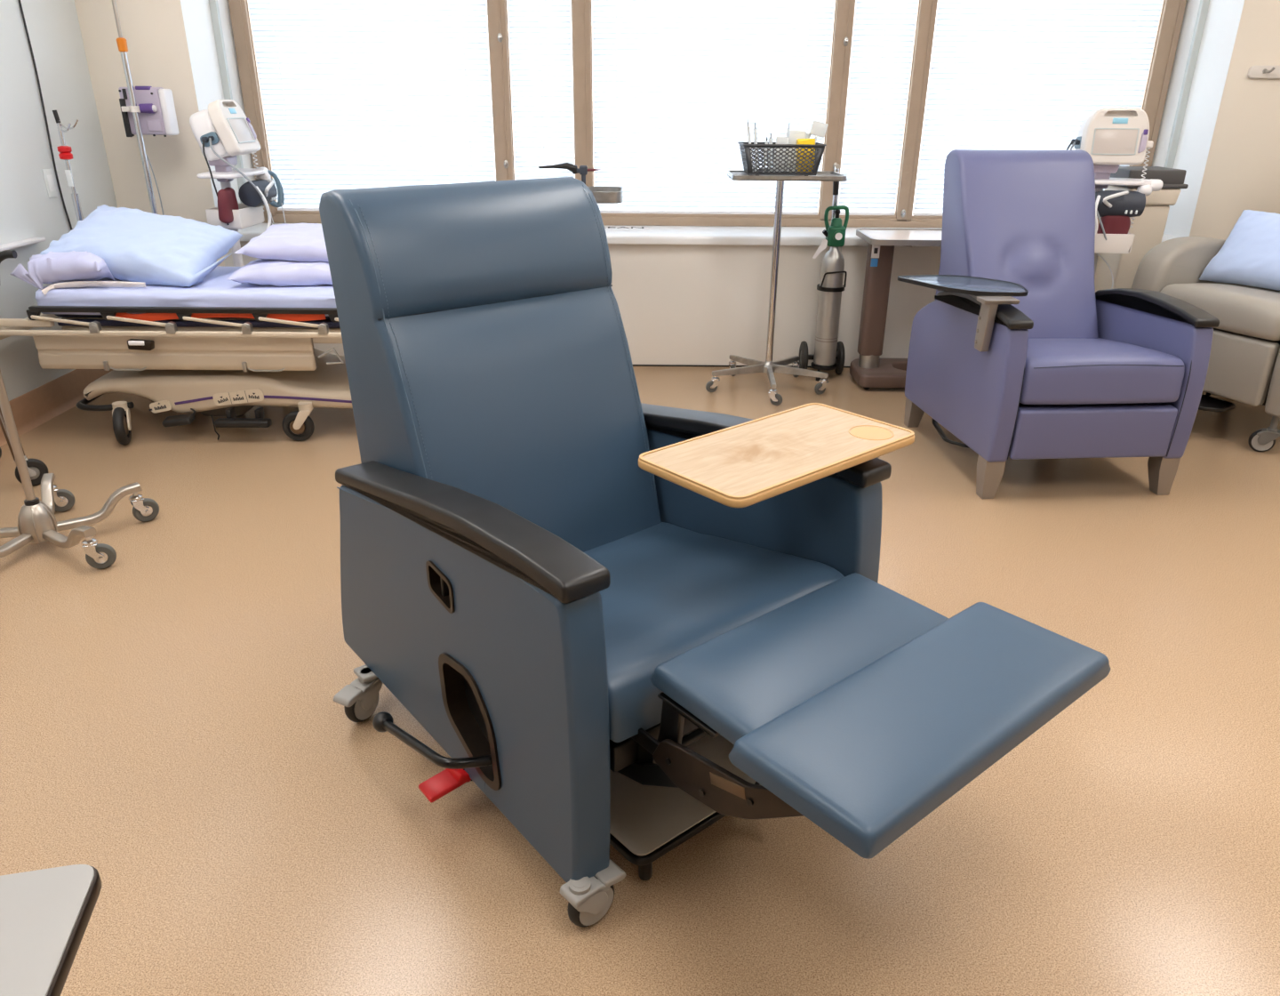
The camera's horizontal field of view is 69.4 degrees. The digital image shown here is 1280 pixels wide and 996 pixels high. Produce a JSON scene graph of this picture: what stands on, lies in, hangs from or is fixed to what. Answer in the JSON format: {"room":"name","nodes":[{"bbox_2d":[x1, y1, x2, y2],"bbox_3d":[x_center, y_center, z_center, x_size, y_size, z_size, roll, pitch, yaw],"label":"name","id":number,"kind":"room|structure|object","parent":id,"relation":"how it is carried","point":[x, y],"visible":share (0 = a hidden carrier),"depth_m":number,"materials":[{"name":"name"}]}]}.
{"room":"hospital room","nodes":[
{"label":"hospital room","id":0,"kind":"room"},
{"bbox_2d":[0,0,117,400],"bbox_3d":[-2.696,-0.562,1.302,0.100,2.620,7.820,0,23,0],"label":"wall","id":1,"kind":"structure","parent":0,"point":[27,211],"depth_m":4.04,"materials":[{"name":"white paint"}]},
{"bbox_2d":[0,237,45,251],"bbox_3d":[-2.617,-1.038,3.820,0.050,0.016,0.460,0,23,0],"label":"wall shelf","id":2,"kind":"object","parent":1,"relation":"attached to","point":[33,240],"visible":1,"depth_m":3.88,"materials":[{"name":"white plastic"}]},
{"bbox_2d":[17,0,71,230],"bbox_3d":[-2.627,-1.938,3.975,0.011,2.220,0.050,-2,24,-5],"label":"power cable","id":3,"kind":"object","parent":1,"relation":"attached to","point":[20,2],"visible":0.83,"depth_m":4.08,"materials":[{"name":"black plastic"}]},
{"bbox_2d":[41,168,58,197],"bbox_3d":[-2.635,-1.408,4.134,0.008,0.120,0.070,0,23,0],"label":"wall plate","id":4,"kind":"object","parent":1,"relation":"attached to","point":[48,173],"visible":1,"depth_m":4.13,"materials":[{"name":"white paint"}]},
{"bbox_2d":[0,368,112,446],"bbox_3d":[-2.640,0.646,1.629,0.030,0.142,7.260,0,23,0],"label":"baseboard","id":5,"kind":"structure","parent":1,"relation":"attached to","point":[33,408],"depth_m":4.13,"materials":[{"name":"beige plastic"}]},
{"bbox_2d":[0,366,1279,995],"bbox_3d":[0.745,0.711,1.842,7.000,0.100,7.820,0,23,0],"label":"floor","id":6,"kind":"structure","parent":0,"point":[172,728],"depth_m":1.97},
{"bbox_2d":[0,407,48,486],"bbox_3d":[-2.380,-0.387,3.287,0.389,0.724,0.441,0,23,0],"label":"stand","id":7,"kind":"object","parent":6,"relation":"on","point":[36,468],"visible":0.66,"depth_m":3.38,"materials":[{"name":"silver metal"}]},
{"bbox_2d":[0,864,101,995],"bbox_3d":[-0.928,0.765,0.996,0.620,0.452,0.420,-5,24,-12],"label":"side table","id":8,"kind":"object","parent":6,"relation":"on","point":[45,914],"visible":1,"depth_m":1.07,"materials":[{"name":"laminate"}]},
{"bbox_2d":[0,369,159,568],"bbox_3d":[-1.898,-0.784,2.544,0.613,2.050,0.611,0,23,0],"label":"stand","id":9,"kind":"object","parent":6,"relation":"on","point":[37,523],"visible":1,"depth_m":2.88,"materials":[{"name":"silver metal"}]},
{"bbox_2d":[111,0,158,214],"bbox_3d":[-2.323,-1.619,4.338,0.441,2.150,0.421,0,23,0],"label":"pole","id":10,"kind":"object","parent":6,"relation":"on","point":[122,44],"visible":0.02,"depth_m":4.23,"materials":[{"name":"silver metal"}]},
{"bbox_2d":[118,86,179,215],"bbox_3d":[-2.297,-1.571,4.395,0.214,0.707,0.145,0,23,0],"label":"pump","id":11,"kind":"object","parent":10,"relation":"attached to","point":[156,108],"visible":0.94,"depth_m":4.29,"materials":[{"name":"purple plastic"}]},
{"bbox_2d":[0,110,352,444],"bbox_3d":[-1.575,-0.931,3.879,2.065,1.263,0.817,0,23,0],"label":"stretcher","id":12,"kind":"object","parent":6,"relation":"on","point":[210,361],"visible":0.56,"depth_m":3.73,"materials":[{"name":"beige plastic"}]},
{"bbox_2d":[35,266,336,316],"bbox_3d":[-1.483,-0.886,3.926,1.810,0.107,0.630,0,23,0],"label":"sheet","id":13,"kind":"object","parent":12,"relation":"on","point":[215,290],"visible":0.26,"depth_m":3.64,"materials":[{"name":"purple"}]},
{"bbox_2d":[9,250,122,289],"bbox_3d":[-2.293,-0.981,3.833,0.340,0.147,0.520,-1,23,-4],"label":"pillow","id":14,"kind":"object","parent":13,"relation":"on","point":[52,268],"visible":0.53,"depth_m":3.62,"materials":[{"name":"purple fabric"}]},
{"bbox_2d":[41,280,145,294],"bbox_3d":[-2.165,-0.834,3.671,0.386,0.050,0.045,-4,24,-10],"label":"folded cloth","id":15,"kind":"object","parent":13,"relation":"on","point":[74,284],"visible":1,"depth_m":3.67,"materials":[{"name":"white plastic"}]},
{"bbox_2d":[40,204,243,287],"bbox_3d":[-2.013,-1.055,3.849,0.763,0.273,0.424,2,23,4],"label":"pillow","id":16,"kind":"object","parent":13,"relation":"on","point":[135,244],"visible":0.95,"depth_m":3.75,"materials":[{"name":"blue fabric"}]},
{"bbox_2d":[226,258,332,286],"bbox_3d":[-1.348,-0.963,3.870,0.620,0.095,0.400,-1,23,-3],"label":"pillow","id":17,"kind":"object","parent":13,"relation":"on","point":[260,271],"visible":0.46,"depth_m":3.71,"materials":[{"name":"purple fabric"}]},
{"bbox_2d":[233,222,328,262],"bbox_3d":[-1.332,-1.075,3.886,0.601,0.130,0.377,1,23,2],"label":"pillow","id":18,"kind":"object","parent":17,"relation":"on","point":[294,242],"visible":0.58,"depth_m":3.75,"materials":[{"name":"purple fabric"}]},
{"bbox_2d":[83,348,352,413],"bbox_3d":[-1.464,-0.532,4.075,1.695,0.174,0.578,0,23,0],"label":"cover","id":19,"kind":"object","parent":12,"relation":"attached to","point":[182,391],"depth_m":3.82,"materials":[{"name":"beige plastic"}]},
{"bbox_2d":[189,99,285,266],"bbox_3d":[-1.902,-1.189,4.410,0.465,1.308,0.420,-9,25,-20],"label":"patient monitor","id":20,"kind":"object","parent":6,"relation":"on","point":[222,132],"visible":0.62,"depth_m":4.19,"materials":[{"name":"white plastic"}]},
{"bbox_2d":[197,168,265,178],"bbox_3d":[-1.880,-1.502,4.278,0.214,0.018,0.406,0,23,0],"label":"shelf","id":21,"kind":"object","parent":20,"relation":"attached to","point":[219,172],"depth_m":4.21,"materials":[{"name":"white plastic"}]},
{"bbox_2d":[205,203,264,229],"bbox_3d":[-1.891,-1.321,4.329,0.152,0.085,0.283,0,23,0],"label":"basket","id":22,"kind":"object","parent":20,"relation":"on","point":[243,215],"depth_m":4.22,"materials":[{"name":"white plastic"}]},
{"bbox_2d":[587,186,623,203],"bbox_3d":[-0.278,-0.973,4.397,0.390,0.945,0.347,0,23,0],"label":"tray stand","id":23,"kind":"object","parent":6,"relation":"on","point":[603,195],"visible":0.04,"depth_m":4.11,"materials":[{"name":"silver metal"}]},
{"bbox_2d":[538,162,600,183],"bbox_3d":[-0.314,-1.431,4.176,0.280,0.156,0.043,0,23,0],"label":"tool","id":24,"kind":"object","parent":23,"relation":"on","point":[583,170],"visible":0.91,"depth_m":4.15,"materials":[{"name":"black"}]},
{"bbox_2d":[319,176,1110,927],"bbox_3d":[0.037,0.049,1.780,0.942,1.155,1.510,-20,31,-39],"label":"recliner","id":25,"kind":"object","parent":6,"relation":"on","point":[620,619],"visible":1,"depth_m":1.75,"materials":[{"name":"blue leather"}]},
{"bbox_2d":[638,402,914,507],"bbox_3d":[0.271,-0.047,1.794,0.550,0.124,0.525,0,23,0],"label":"tray","id":26,"kind":"object","parent":25,"relation":"on","point":[828,454],"depth_m":1.76,"materials":[{"name":"brown wood"}]},
{"bbox_2d":[705,170,847,405],"bbox_3d":[0.624,-1.006,4.400,0.596,1.016,0.556,0,23,0],"label":"stand","id":27,"kind":"object","parent":6,"relation":"on","point":[768,366],"visible":1,"depth_m":4.45,"materials":[{"name":"silver metal"}]},
{"bbox_2d":[731,172,748,175],"bbox_3d":[0.465,-1.477,4.225,0.083,0.008,0.190,0,23,0],"label":"clipboard","id":28,"kind":"object","parent":27,"relation":"on","point":[733,173],"visible":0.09,"depth_m":4.21,"materials":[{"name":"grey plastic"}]},
{"bbox_2d":[737,141,826,175],"bbox_3d":[0.636,-1.536,4.199,0.370,0.140,0.240,0,23,0],"label":"basket","id":29,"kind":"object","parent":27,"relation":"on","point":[745,148],"visible":0.9,"depth_m":4.10,"materials":[{"name":"grey metal"}]},
{"bbox_2d":[746,120,752,168],"bbox_3d":[0.497,-1.581,4.158,0.042,0.225,0.011,0,23,0],"label":"tube","id":30,"kind":"object","parent":29,"relation":"in","point":[748,126],"visible":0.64,"depth_m":4.14,"materials":[{"name":"white plastic"}]},
{"bbox_2d":[753,121,758,171],"bbox_3d":[0.524,-1.584,4.178,0.029,0.214,0.013,0,23,0],"label":"tube","id":31,"kind":"object","parent":29,"relation":"in","point":[756,128],"visible":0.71,"depth_m":4.16,"materials":[{"name":"white plastic"}]},
{"bbox_2d":[762,136,767,172],"bbox_3d":[0.564,-1.545,4.162,0.019,0.156,0.013,0,23,0],"label":"tube","id":32,"kind":"object","parent":29,"relation":"in","point":[766,140],"visible":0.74,"depth_m":4.16,"materials":[{"name":"white plastic"}]},
{"bbox_2d":[768,133,772,172],"bbox_3d":[0.590,-1.558,4.178,0.022,0.167,0.017,0,23,0],"label":"tube","id":33,"kind":"object","parent":29,"relation":"in","point":[770,139],"visible":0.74,"depth_m":4.17,"materials":[{"name":"white plastic"}]},
{"bbox_2d":[772,136,788,172],"bbox_3d":[0.632,-1.545,4.162,0.065,0.158,0.022,0,23,0],"label":"packet","id":34,"kind":"object","parent":29,"relation":"in","point":[780,140],"visible":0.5,"depth_m":4.15,"materials":[{"name":"white paper"}]},
{"bbox_2d":[785,121,790,136],"bbox_3d":[0.659,-1.592,4.198,0.032,0.214,0.011,0,23,0],"label":"tube","id":35,"kind":"object","parent":29,"relation":"in","point":[788,129],"visible":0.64,"depth_m":4.17,"materials":[{"name":"white plastic"}]},
{"bbox_2d":[784,129,806,172],"bbox_3d":[0.700,-1.567,4.185,0.090,0.185,0.022,0,23,0],"label":"packet","id":36,"kind":"object","parent":29,"relation":"in","point":[794,135],"visible":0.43,"depth_m":4.16,"materials":[{"name":"white paper"}]},
{"bbox_2d":[796,137,815,172],"bbox_3d":[0.743,-1.534,4.150,0.083,0.148,0.050,0,23,0],"label":"box","id":37,"kind":"object","parent":29,"relation":"in","point":[812,140],"visible":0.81,"depth_m":4.12,"materials":[{"name":"yellow cardboard"}]},
{"bbox_2d":[805,132,810,138],"bbox_3d":[0.747,-1.574,4.214,0.052,0.171,0.022,0,23,0],"label":"packet","id":38,"kind":"object","parent":29,"relation":"in","point":[807,135],"visible":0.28,"depth_m":4.18,"materials":[{"name":"white"}]},
{"bbox_2d":[809,120,828,143],"bbox_3d":[0.797,-1.589,4.186,0.092,0.222,0.012,0,23,0],"label":"pack","id":39,"kind":"object","parent":29,"relation":"in","point":[819,129],"visible":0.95,"depth_m":4.15,"materials":[{"name":"white paper"}]},
{"bbox_2d":[727,170,847,181],"bbox_3d":[0.663,-1.473,4.226,0.510,0.021,0.320,0,23,0],"label":"tray","id":40,"kind":"object","parent":27,"relation":"on","point":[821,175],"depth_m":4.08,"materials":[{"name":"metal"}]},
{"bbox_2d":[798,163,847,381],"bbox_3d":[0.954,-1.123,4.639,0.215,1.046,0.238,0,23,0],"label":"cart","id":41,"kind":"object","parent":6,"relation":"on","point":[804,356],"visible":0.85,"depth_m":4.75,"materials":[{"name":"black metal"}]},
{"bbox_2d":[812,205,848,366],"bbox_3d":[0.925,-1.052,4.614,0.171,0.783,0.114,0,23,0],"label":"cylinder","id":42,"kind":"object","parent":41,"relation":"on","point":[829,303],"visible":1,"depth_m":4.58,"materials":[{"name":"metal"}]},
{"bbox_2d":[849,228,942,389],"bbox_3d":[1.473,-0.927,4.585,0.807,0.736,0.406,0,23,0],"label":"table","id":43,"kind":"object","parent":6,"relation":"on","point":[868,371],"visible":0.69,"depth_m":4.54,"materials":[{"name":"brown plastic"}]},
{"bbox_2d":[897,149,1219,498],"bbox_3d":[1.453,-0.707,3.560,0.966,1.146,1.000,-1,23,-4],"label":"recliner","id":44,"kind":"object","parent":6,"relation":"on","point":[1017,354],"visible":1,"depth_m":3.43,"materials":[{"name":"purple leather"}]},
{"bbox_2d":[897,274,1028,351],"bbox_3d":[1.173,-0.693,3.409,0.405,0.198,0.514,0,23,0],"label":"tray","id":45,"kind":"object","parent":44,"relation":"on","point":[972,307],"depth_m":3.35,"materials":[{"name":"grey plastic"}]},
{"bbox_2d":[1065,107,1163,288],"bbox_3d":[2.108,-1.137,4.367,0.421,1.302,0.430,-8,25,-18],"label":"patient monitor","id":46,"kind":"object","parent":6,"relation":"on","point":[1113,137],"visible":0.55,"depth_m":4.09,"materials":[{"name":"white plastic"}]},
{"bbox_2d":[1094,232,1134,253],"bbox_3d":[2.087,-1.179,4.247,0.283,0.085,0.152,2,23,4],"label":"basket","id":47,"kind":"object","parent":46,"relation":"on","point":[1105,243],"depth_m":4.17,"materials":[{"name":"white plastic"}]},
{"bbox_2d":[1095,177,1151,185],"bbox_3d":[2.119,-1.437,4.198,0.406,0.018,0.214,2,23,4],"label":"shelf","id":48,"kind":"object","parent":46,"relation":"attached to","point":[1099,181],"depth_m":4.12,"materials":[{"name":"white plastic"}]},
{"bbox_2d":[1124,209,1137,214],"bbox_3d":[2.187,-1.272,4.116,0.052,0.016,0.010,2,23,4],"label":"print","id":49,"kind":"object","parent":46,"relation":"attached to","point":[1126,212],"depth_m":4.11,"materials":[{"name":"white"}]},
{"bbox_2d":[1146,140,1153,148],"bbox_3d":[2.247,-1.561,4.086,0.035,0.031,0.031,2,23,4],"label":"socket","id":50,"kind":"object","parent":46,"relation":"attached to","point":[1149,143],"depth_m":4.07,"materials":[{"name":"white plastic"}]},
{"bbox_2d":[1094,166,1188,292],"bbox_3d":[2.408,-1.096,4.612,0.285,1.038,0.285,0,23,0],"label":"cart","id":51,"kind":"object","parent":6,"relation":"on","point":[1148,228],"visible":0.36,"depth_m":4.40,"materials":[{"name":"beige plastic"}]},
{"bbox_2d":[1131,213,1279,451],"bbox_3d":[2.789,-0.925,4.013,1.039,1.205,0.830,-10,25,-22],"label":"recliner","id":52,"kind":"object","parent":6,"relation":"on","point":[1244,366],"visible":0.6,"depth_m":3.84,"materials":[{"name":"beige leather"}]},
{"bbox_2d":[1199,209,1279,290],"bbox_3d":[2.745,-1.033,3.911,0.264,0.305,0.603,-11,26,-25],"label":"pillow","id":53,"kind":"object","parent":52,"relation":"on","point":[1250,255],"visible":1,"depth_m":3.97,"materials":[{"name":"blue fabric"}]},
{"bbox_2d":[74,0,1279,366],"bbox_3d":[0.765,-2.000,4.678,6.800,2.620,0.460,0,23,0],"label":"wall","id":54,"kind":"structure","parent":0,"point":[1242,171],"depth_m":4.68,"materials":[{"name":"beige paint"}]},
{"bbox_2d":[180,0,255,229],"bbox_3d":[-2.097,-2.232,4.585,0.091,1.760,0.464,0,23,0],"label":"trim","id":55,"kind":"structure","parent":54,"relation":"attached to","point":[196,13],"depth_m":4.53,"materials":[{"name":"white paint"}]},
{"bbox_2d":[248,0,495,210],"bbox_3d":[-1.365,-2.289,4.695,1.186,1.601,0.028,0,23,0],"label":"window blind","id":56,"kind":"object","parent":54,"relation":"attached to","point":[356,93],"visible":0.76,"depth_m":4.78,"materials":[{"name":"white fabric"}]},
{"bbox_2d":[497,32,502,42],"bbox_3d":[-0.705,-2.313,4.645,0.026,0.042,0.018,0,23,0],"label":"window latch","id":57,"kind":"object","parent":54,"relation":"in","point":[500,36],"depth_m":4.64,"materials":[{"name":"metal"}]},
{"bbox_2d":[504,160,508,167],"bbox_3d":[-0.709,-1.762,4.884,0.026,0.042,0.018,0,23,0],"label":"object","id":58,"kind":"structure","parent":54,"relation":"in","point":[506,163],"depth_m":4.88,"materials":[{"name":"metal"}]},
{"bbox_2d":[507,0,574,179],"bbox_3d":[-0.505,-2.283,4.695,0.312,1.601,0.028,0,23,0],"label":"window blind","id":59,"kind":"object","parent":54,"relation":"attached to","point":[540,30],"visible":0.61,"depth_m":4.76,"materials":[{"name":"white fabric"}]},
{"bbox_2d":[228,0,1186,227],"bbox_3d":[0.331,-2.284,4.711,4.775,1.730,0.086,0,23,0],"label":"window frame","id":60,"kind":"structure","parent":54,"relation":"attached to","point":[1171,19],"depth_m":4.78,"materials":[{"name":"brown metal"}]},
{"bbox_2d":[238,222,1181,246],"bbox_3d":[0.326,-1.397,4.895,4.938,0.045,0.465,0,23,0],"label":"window sill","id":61,"kind":"structure","parent":54,"relation":"on","point":[656,235],"depth_m":4.69,"materials":[{"name":"white"}]},
{"bbox_2d":[604,226,649,229],"bbox_3d":[-0.159,-1.439,4.924,0.420,0.002,0.100,0,23,0],"label":"sign","id":62,"kind":"object","parent":61,"relation":"on","point":[605,228],"visible":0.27,"depth_m":4.91,"materials":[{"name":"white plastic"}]},
{"bbox_2d":[592,0,834,214],"bbox_3d":[0.365,-2.276,4.695,1.208,1.601,0.028,0,23,0],"label":"window blind","id":63,"kind":"object","parent":54,"relation":"attached to","point":[678,84],"visible":0.78,"depth_m":4.77,"materials":[{"name":"white fabric"}]},
{"bbox_2d":[632,364,849,367],"bbox_3d":[0.770,-0.710,4.986,6.770,0.008,0.006,0,23,0],"label":"baseboard","id":64,"kind":"structure","parent":54,"relation":"attached to","point":[633,364],"depth_m":4.98,"materials":[{"name":"brown rubber"}]},
{"bbox_2d":[843,36,848,46],"bbox_3d":[1.037,-2.295,4.647,0.026,0.042,0.018,0,23,0],"label":"window latch","id":65,"kind":"object","parent":54,"relation":"in","point":[845,40],"depth_m":4.65,"materials":[{"name":"metal"}]},
{"bbox_2d":[838,0,918,215],"bbox_3d":[1.231,-2.270,4.695,0.307,1.601,0.028,0,23,0],"label":"window blind","id":66,"kind":"object","parent":54,"relation":"attached to","point":[884,32],"visible":0.85,"depth_m":4.79,"materials":[{"name":"white fabric"}]},
{"bbox_2d":[900,208,905,217],"bbox_3d":[1.419,-1.530,4.977,0.026,0.042,0.018,0,23,0],"label":"window latch","id":67,"kind":"object","parent":54,"relation":"in","point":[903,212],"depth_m":4.98,"materials":[{"name":"metal"}]},
{"bbox_2d":[912,0,1163,215],"bbox_3d":[2.045,-2.264,4.695,1.115,1.601,0.028,0,23,0],"label":"window blind","id":68,"kind":"object","parent":54,"relation":"attached to","point":[1004,74],"visible":0.56,"depth_m":4.73,"materials":[{"name":"white fabric"}]},
{"bbox_2d":[1151,0,1244,237],"bbox_3d":[2.759,-2.195,4.585,0.094,1.760,0.464,0,23,0],"label":"trim","id":69,"kind":"structure","parent":54,"relation":"attached to","point":[1223,17],"depth_m":4.60,"materials":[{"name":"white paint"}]},
{"bbox_2d":[1247,65,1279,79],"bbox_3d":[3.215,-2.015,4.380,0.640,0.056,0.061,0,23,0],"label":"rail","id":70,"kind":"object","parent":54,"relation":"attached to","point":[1254,71],"visible":1,"depth_m":4.39,"materials":[{"name":"white plastic"}]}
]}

